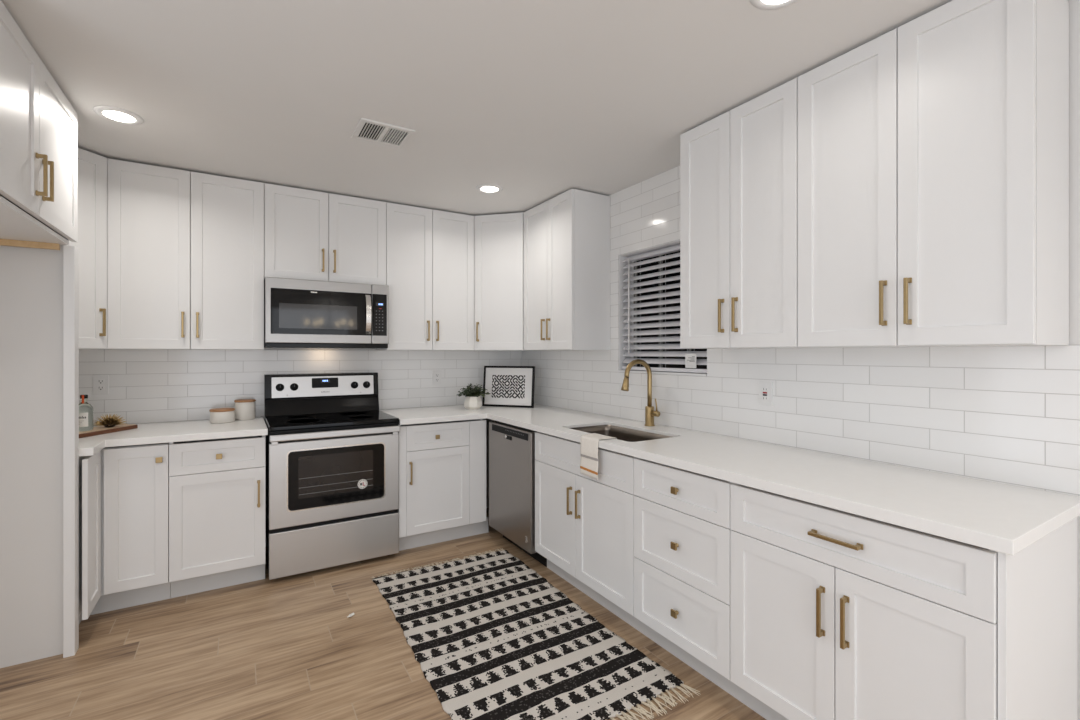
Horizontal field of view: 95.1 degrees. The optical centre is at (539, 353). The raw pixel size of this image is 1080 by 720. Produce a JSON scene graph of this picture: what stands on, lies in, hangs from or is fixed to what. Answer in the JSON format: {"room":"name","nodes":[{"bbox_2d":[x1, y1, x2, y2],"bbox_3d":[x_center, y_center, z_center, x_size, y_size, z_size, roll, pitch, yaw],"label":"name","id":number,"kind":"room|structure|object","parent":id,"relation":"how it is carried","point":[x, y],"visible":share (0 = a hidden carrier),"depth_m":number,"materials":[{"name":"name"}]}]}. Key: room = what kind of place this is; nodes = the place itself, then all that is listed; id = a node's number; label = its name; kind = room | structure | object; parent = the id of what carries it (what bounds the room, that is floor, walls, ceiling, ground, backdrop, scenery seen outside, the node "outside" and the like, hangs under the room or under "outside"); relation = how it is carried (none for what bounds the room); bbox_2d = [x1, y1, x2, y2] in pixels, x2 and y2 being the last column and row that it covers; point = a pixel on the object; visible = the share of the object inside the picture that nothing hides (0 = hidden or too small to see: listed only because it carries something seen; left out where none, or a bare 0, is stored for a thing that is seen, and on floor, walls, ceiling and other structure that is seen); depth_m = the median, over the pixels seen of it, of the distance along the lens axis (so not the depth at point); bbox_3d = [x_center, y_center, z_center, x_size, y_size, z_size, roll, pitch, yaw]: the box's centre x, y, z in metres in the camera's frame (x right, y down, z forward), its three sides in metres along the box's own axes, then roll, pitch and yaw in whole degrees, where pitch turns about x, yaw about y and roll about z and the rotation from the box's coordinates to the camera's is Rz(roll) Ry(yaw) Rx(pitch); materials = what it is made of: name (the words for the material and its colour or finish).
{"room":"kitchen","nodes":[
{"label":"kitchen","id":0,"kind":"room"},
{"bbox_2d":[79,348,520,507],"bbox_3d":[-1.669,0.125,3.669,3.740,2.452,0.160,0,0,-31],"label":"wall","id":1,"kind":"structure","parent":0,"point":[146,386],"depth_m":3.36,"materials":[{"name":"tile"}]},
{"bbox_2d":[67,148,106,348],"bbox_3d":[-2.675,-0.557,2.603,0.611,1.063,0.608,0,0,-31],"label":"upper cabinet","id":2,"kind":"object","parent":1,"relation":"attached to","point":[91,244],"visible":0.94,"depth_m":2.67,"materials":[{"name":"white paint"}]},
{"bbox_2d":[93,375,108,394],"bbox_3d":[-2.645,0.188,2.974,0.072,0.116,0.008,0,0,-31],"label":"wall outlet","id":3,"kind":"object","parent":1,"relation":"attached to","point":[100,382],"visible":1,"depth_m":2.97,"materials":[{"name":"white plastic"}]},
{"bbox_2d":[97,379,103,383],"bbox_3d":[-2.644,0.168,2.971,0.033,0.029,0.002,0,0,-31],"label":"receptacle","id":4,"kind":"object","parent":3,"relation":"attached to","point":[99,381],"depth_m":2.97,"materials":[{"name":"white plastic"}]},
{"bbox_2d":[107,158,263,349],"bbox_3d":[-2.158,-0.557,3.068,0.762,1.063,0.354,0,0,-31],"label":"upper cabinet","id":5,"kind":"object","parent":1,"relation":"attached to","point":[185,249],"visible":1,"depth_m":2.92,"materials":[{"name":"white paint"}]},
{"bbox_2d":[79,349,520,425],"bbox_3d":[-1.634,0.212,3.601,3.430,0.478,0.008,0,0,-31],"label":"tile backsplash","id":6,"kind":"structure","parent":1,"relation":"attached to","point":[146,386],"depth_m":3.34,"materials":[{"name":"white tile"}]},
{"bbox_2d":[264,183,385,284],"bbox_3d":[-1.505,-0.784,3.467,0.764,0.608,0.354,0,0,-31],"label":"upper cabinet","id":7,"kind":"object","parent":1,"relation":"attached to","point":[309,234],"visible":0.92,"depth_m":3.32,"materials":[{"name":"white paint"}]},
{"bbox_2d":[264,277,388,348],"bbox_3d":[-1.480,-0.257,3.424,0.759,0.443,0.452,0,0,-31],"label":"microwave","id":8,"kind":"object","parent":7,"relation":"attached to","point":[298,313],"visible":0.96,"depth_m":3.24,"materials":[{"name":"silver metal"}]},
{"bbox_2d":[376,202,473,350],"bbox_3d":[-0.887,-0.557,3.845,0.682,1.063,0.354,0,0,-31],"label":"upper cabinet","id":9,"kind":"object","parent":1,"relation":"attached to","point":[430,253],"visible":0.99,"depth_m":3.70,"materials":[{"name":"white paint"}]},
{"bbox_2d":[433,370,440,384],"bbox_3d":[-0.849,0.198,4.071,0.072,0.116,0.008,0,0,-31],"label":"wall outlet","id":10,"kind":"object","parent":1,"relation":"attached to","point":[436,374],"visible":1,"depth_m":4.07,"materials":[{"name":"white plastic"}]},
{"bbox_2d":[465,212,550,350],"bbox_3d":[-0.271,-0.557,4.072,0.611,1.063,0.608,0,0,-31],"label":"upper cabinet","id":11,"kind":"object","parent":1,"relation":"attached to","point":[498,238],"visible":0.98,"depth_m":3.85,"materials":[{"name":"white paint"}]},
{"bbox_2d":[0,508,765,719],"bbox_3d":[0.122,1.391,0.920,4.230,0.080,7.200,0,0,-31],"label":"floor","id":12,"kind":"structure","parent":0,"point":[288,647],"depth_m":2.17,"materials":[{"name":"brown wood"}]},
{"bbox_2d":[0,244,78,667],"bbox_3d":[-2.357,0.131,2.078,0.606,2.440,0.066,0,0,-31],"label":"end panel","id":13,"kind":"object","parent":12,"relation":"on","point":[39,288],"visible":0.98,"depth_m":2.18,"materials":[{"name":"laminate"}]},
{"bbox_2d":[79,443,170,623],"bbox_3d":[-2.475,0.919,2.564,0.910,0.864,0.884,0,0,-31],"label":"base cabinet","id":14,"kind":"object","parent":12,"relation":"on","point":[124,490],"visible":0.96,"depth_m":2.56,"materials":[{"name":"white paint"}]},
{"bbox_2d":[79,417,267,456],"bbox_3d":[-2.277,0.455,2.686,1.376,0.036,0.883,0,0,-31],"label":"countertop","id":15,"kind":"structure","parent":14,"relation":"on","point":[164,432],"depth_m":2.73,"materials":[{"name":"white stone"}]},
{"bbox_2d":[79,424,137,437],"bbox_3d":[-2.446,0.425,2.671,0.165,0.022,0.453,0,0,3],"label":"serving board","id":16,"kind":"object","parent":15,"relation":"on","point":[98,430],"visible":0.37,"depth_m":2.73,"materials":[{"name":"brown wood"}]},
{"bbox_2d":[79,395,92,430],"bbox_3d":[-2.447,0.318,2.649,0.075,0.192,0.076,0,0,-3],"label":"glass bottle","id":17,"kind":"object","parent":16,"relation":"on","point":[85,409],"visible":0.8,"depth_m":2.63,"materials":[{"name":"white"}]},
{"bbox_2d":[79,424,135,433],"bbox_3d":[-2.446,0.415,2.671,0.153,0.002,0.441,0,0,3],"label":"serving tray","id":18,"kind":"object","parent":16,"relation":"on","point":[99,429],"depth_m":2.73,"materials":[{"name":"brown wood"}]},
{"bbox_2d":[93,414,127,426],"bbox_3d":[-2.417,0.375,2.776,0.158,0.078,0.155,0,0,-31],"label":"ornament","id":19,"kind":"object","parent":16,"relation":"on","point":[109,421],"visible":0.98,"depth_m":2.76,"materials":[{"name":"brown metal"}]},
{"bbox_2d":[209,408,234,422],"bbox_3d":[-2.022,0.394,3.143,0.138,0.085,0.138,0,0,41],"label":"canister","id":20,"kind":"object","parent":15,"relation":"on","point":[217,415],"visible":1,"depth_m":3.09,"materials":[{"name":"beige ceramic"}]},
{"bbox_2d":[234,399,255,419],"bbox_3d":[-1.961,0.372,3.282,0.124,0.130,0.124,0,0,-4],"label":"canister","id":21,"kind":"object","parent":15,"relation":"on","point":[245,409],"visible":0.99,"depth_m":3.24,"materials":[{"name":"beige ceramic"}]},
{"bbox_2d":[169,435,265,597],"bbox_3d":[-1.951,0.912,3.019,0.456,0.877,0.654,0,0,-31],"label":"base cabinet","id":22,"kind":"object","parent":12,"relation":"on","point":[217,487],"visible":0.98,"depth_m":2.77,"materials":[{"name":"white paint"}]},
{"bbox_2d":[264,372,399,579],"bbox_3d":[-1.409,0.747,3.322,0.758,1.207,0.668,0,0,-31],"label":"range","id":23,"kind":"object","parent":12,"relation":"on","point":[332,457],"visible":0.99,"depth_m":3.10,"materials":[{"name":"silver metal"}]},
{"bbox_2d":[264,410,398,431],"bbox_3d":[-1.403,0.441,3.313,0.757,0.028,0.576,0,0,-31],"label":"cooktop","id":24,"kind":"object","parent":23,"relation":"in","point":[317,420],"depth_m":3.20,"materials":[{"name":"black glass"}]},
{"bbox_2d":[398,419,487,550],"bbox_3d":[-0.796,0.912,3.725,0.700,0.877,0.654,0,0,-31],"label":"base cabinet","id":25,"kind":"object","parent":12,"relation":"on","point":[442,465],"visible":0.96,"depth_m":3.46,"materials":[{"name":"white paint"}]},
{"bbox_2d":[489,421,546,566],"bbox_3d":[0.043,0.917,3.492,0.623,0.868,0.620,0,0,-31],"label":"dishwasher","id":26,"kind":"object","parent":12,"relation":"on","point":[511,447],"visible":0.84,"depth_m":3.28,"materials":[{"name":"grey metal"}]},
{"bbox_2d":[495,421,536,431],"bbox_3d":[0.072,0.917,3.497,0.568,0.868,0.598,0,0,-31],"label":"control panel","id":27,"kind":"object","parent":26,"relation":"in","point":[495,421],"depth_m":3.32,"materials":[{"name":"black plastic"}]},
{"bbox_2d":[370,548,700,719],"bbox_3d":[-0.195,1.346,2.464,0.921,0.009,1.761,0,0,-31],"label":"woven rug","id":28,"kind":"object","parent":12,"relation":"on","point":[490,635],"visible":1,"depth_m":2.23,"materials":[{"name":"beige fabric"}]},
{"bbox_2d":[535,432,647,636],"bbox_3d":[0.455,0.912,2.843,0.654,0.877,0.900,0,0,-31],"label":"base cabinet","id":29,"kind":"object","parent":12,"relation":"on","point":[584,525],"visible":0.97,"depth_m":2.62,"materials":[{"name":"white paint"}]},
{"bbox_2d":[379,404,1079,554],"bbox_3d":[0.199,0.455,2.658,1.284,0.036,3.512,0,0,-31],"label":"countertop","id":30,"kind":"structure","parent":29,"relation":"on","point":[995,516],"depth_m":1.71,"materials":[{"name":"white stone"}]},
{"bbox_2d":[458,383,490,408],"bbox_3d":[-0.542,0.337,3.908,0.274,0.200,0.265,0,0,-31],"label":"potted plant","id":31,"kind":"object","parent":30,"relation":"on","point":[473,400],"visible":1,"depth_m":3.86,"materials":[{"name":"green plant"}]},
{"bbox_2d":[482,366,534,407],"bbox_3d":[-0.259,0.270,4.054,0.448,0.335,0.057,0,0,19],"label":"picture frame","id":32,"kind":"object","parent":30,"relation":"on","point":[508,386],"visible":1,"depth_m":4.04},
{"bbox_2d":[491,375,524,398],"bbox_3d":[-0.261,0.271,4.049,0.292,0.187,0.020,0,0,19],"label":"print","id":33,"kind":"object","parent":32,"relation":"attached to","point":[502,386],"depth_m":4.05},
{"bbox_2d":[580,433,616,479],"bbox_3d":[0.314,0.533,2.589,0.171,0.205,0.186,0,0,-31],"label":"dish towel","id":34,"kind":"object","parent":30,"relation":"on","point":[589,442],"visible":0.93,"depth_m":2.53,"materials":[{"name":"fabric"}]},
{"bbox_2d":[563,425,670,456],"bbox_3d":[0.442,0.553,2.796,0.365,0.200,0.625,0,0,-31],"label":"sink","id":35,"kind":"object","parent":30,"relation":"in","point":[621,433],"visible":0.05,"depth_m":3.03,"materials":[{"name":"metal"}]},
{"bbox_2d":[621,359,659,425],"bbox_3d":[0.599,0.235,2.928,0.244,0.403,0.108,0,0,-31],"label":"kitchen faucet","id":36,"kind":"object","parent":30,"relation":"on","point":[650,413],"visible":1,"depth_m":2.97,"materials":[{"name":"gold metal"}]},
{"bbox_2d":[634,458,744,703],"bbox_3d":[0.830,0.912,2.234,0.649,0.877,0.528,0,0,-31],"label":"base cabinet","id":37,"kind":"object","parent":12,"relation":"on","point":[682,529],"visible":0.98,"depth_m":2.05,"materials":[{"name":"white paint"}]},
{"bbox_2d":[730,483,1076,719],"bbox_3d":[1.169,0.912,1.675,0.654,0.877,0.778,0,0,-31],"label":"base cabinet","id":38,"kind":"object","parent":12,"relation":"on","point":[835,614],"visible":0.97,"depth_m":1.44,"materials":[{"name":"white paint"}]},
{"bbox_2d":[1,0,951,215],"bbox_3d":[0.122,-1.151,0.920,4.230,0.100,7.200,0,0,-31],"label":"ceiling","id":39,"kind":"structure","parent":0,"point":[539,101],"depth_m":1.98,"materials":[{"name":"paint"}]},
{"bbox_2d":[93,106,143,124],"bbox_3d":[-1.945,-1.097,2.282,0.180,0.007,0.180,0,0,-31],"label":"recessed light","id":40,"kind":"object","parent":39,"relation":"in","point":[119,115],"visible":1,"depth_m":2.27,"materials":[{"name":"grey"}]},
{"bbox_2d":[351,117,414,148],"bbox_3d":[-0.784,-1.096,2.466,0.256,0.010,0.236,0,0,-31],"label":"ceiling vent","id":41,"kind":"object","parent":39,"relation":"in","point":[369,130],"visible":1,"depth_m":2.46,"materials":[{"name":"metal"}]},
{"bbox_2d":[476,184,502,192],"bbox_3d":[-0.337,-1.097,3.290,0.180,0.007,0.180,0,0,-31],"label":"recessed light","id":42,"kind":"object","parent":39,"relation":"in","point":[486,188],"visible":1,"depth_m":3.28,"materials":[{"name":"grey"}]},
{"bbox_2d":[750,0,798,9],"bbox_3d":[0.729,-1.097,1.490,0.180,0.007,0.180,0,0,-31],"label":"recessed light","id":43,"kind":"object","parent":39,"relation":"in","point":[760,4],"visible":1,"depth_m":1.54,"materials":[{"name":"grey"}]},
{"bbox_2d":[521,0,1079,719],"bbox_3d":[1.552,0.125,1.829,0.160,2.452,6.660,0,0,-31],"label":"wall","id":44,"kind":"structure","parent":0,"point":[1010,415],"depth_m":1.99,"materials":[{"name":"tile"}]},
{"bbox_2d":[524,189,609,349],"bbox_3d":[0.166,-0.557,3.603,0.354,1.063,0.646,0,0,-31],"label":"upper cabinet","id":45,"kind":"object","parent":44,"relation":"attached to","point":[567,235],"visible":1,"depth_m":3.38,"materials":[{"name":"white paint"}]},
{"bbox_2d":[618,240,706,375],"bbox_3d":[0.786,-0.271,3.070,0.154,0.792,0.745,0,0,-31],"label":"window","id":46,"kind":"structure","parent":44,"relation":"in","point":[622,264],"depth_m":3.24,"materials":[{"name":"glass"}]},
{"bbox_2d":[622,244,706,372],"bbox_3d":[0.765,-0.275,3.058,0.092,0.767,0.722,0,0,-31],"label":"window blind","id":47,"kind":"object","parent":46,"relation":"attached to","point":[690,361],"visible":0.7,"depth_m":3.10,"materials":[{"name":"white plastic"}]},
{"bbox_2d":[680,78,825,348],"bbox_3d":[0.978,-0.557,2.274,0.354,1.063,0.601,0,0,-31],"label":"upper cabinet","id":48,"kind":"object","parent":44,"relation":"attached to","point":[739,167],"visible":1,"depth_m":2.15,"materials":[{"name":"white paint"}]},
{"bbox_2d":[759,382,772,405],"bbox_3d":[1.099,0.196,2.408,0.010,0.116,0.072,0,0,-31],"label":"wall outlet","id":49,"kind":"object","parent":44,"relation":"attached to","point":[765,388],"visible":1,"depth_m":2.40,"materials":[{"name":"white plastic"}]},
{"bbox_2d":[762,387,767,400],"bbox_3d":[1.097,0.196,2.406,0.002,0.068,0.034,0,0,-31],"label":"receptacle","id":50,"kind":"object","parent":49,"relation":"attached to","point":[764,389],"depth_m":2.40,"materials":[{"name":"white plastic"}]},
{"bbox_2d":[521,165,1079,495],"bbox_3d":[1.034,-0.325,2.532,0.008,1.552,4.600,0,0,-31],"label":"tile backsplash","id":51,"kind":"structure","parent":44,"relation":"attached to","point":[1010,415],"depth_m":2.06,"materials":[{"name":"white tile"}]},
{"bbox_2d":[798,0,1068,347],"bbox_3d":[1.312,-0.557,1.727,0.354,1.063,0.677,0,0,-31],"label":"upper cabinet","id":52,"kind":"object","parent":44,"relation":"attached to","point":[933,151],"visible":1,"depth_m":1.54,"materials":[{"name":"white paint"}]},
{"bbox_3d":[-1.467,0.125,-0.105,0.150,2.452,6.508,0,0,-31],"label":"wall","id":53,"kind":"structure","parent":0,"visible":0},
{"bbox_2d":[0,0,77,249],"bbox_3d":[-2.089,-0.772,1.671,0.638,0.632,0.982,0,0,-31],"label":"upper cabinet","id":54,"kind":"object","parent":53,"relation":"attached to","point":[39,124],"visible":1,"depth_m":1.79,"materials":[{"name":"white paint"}]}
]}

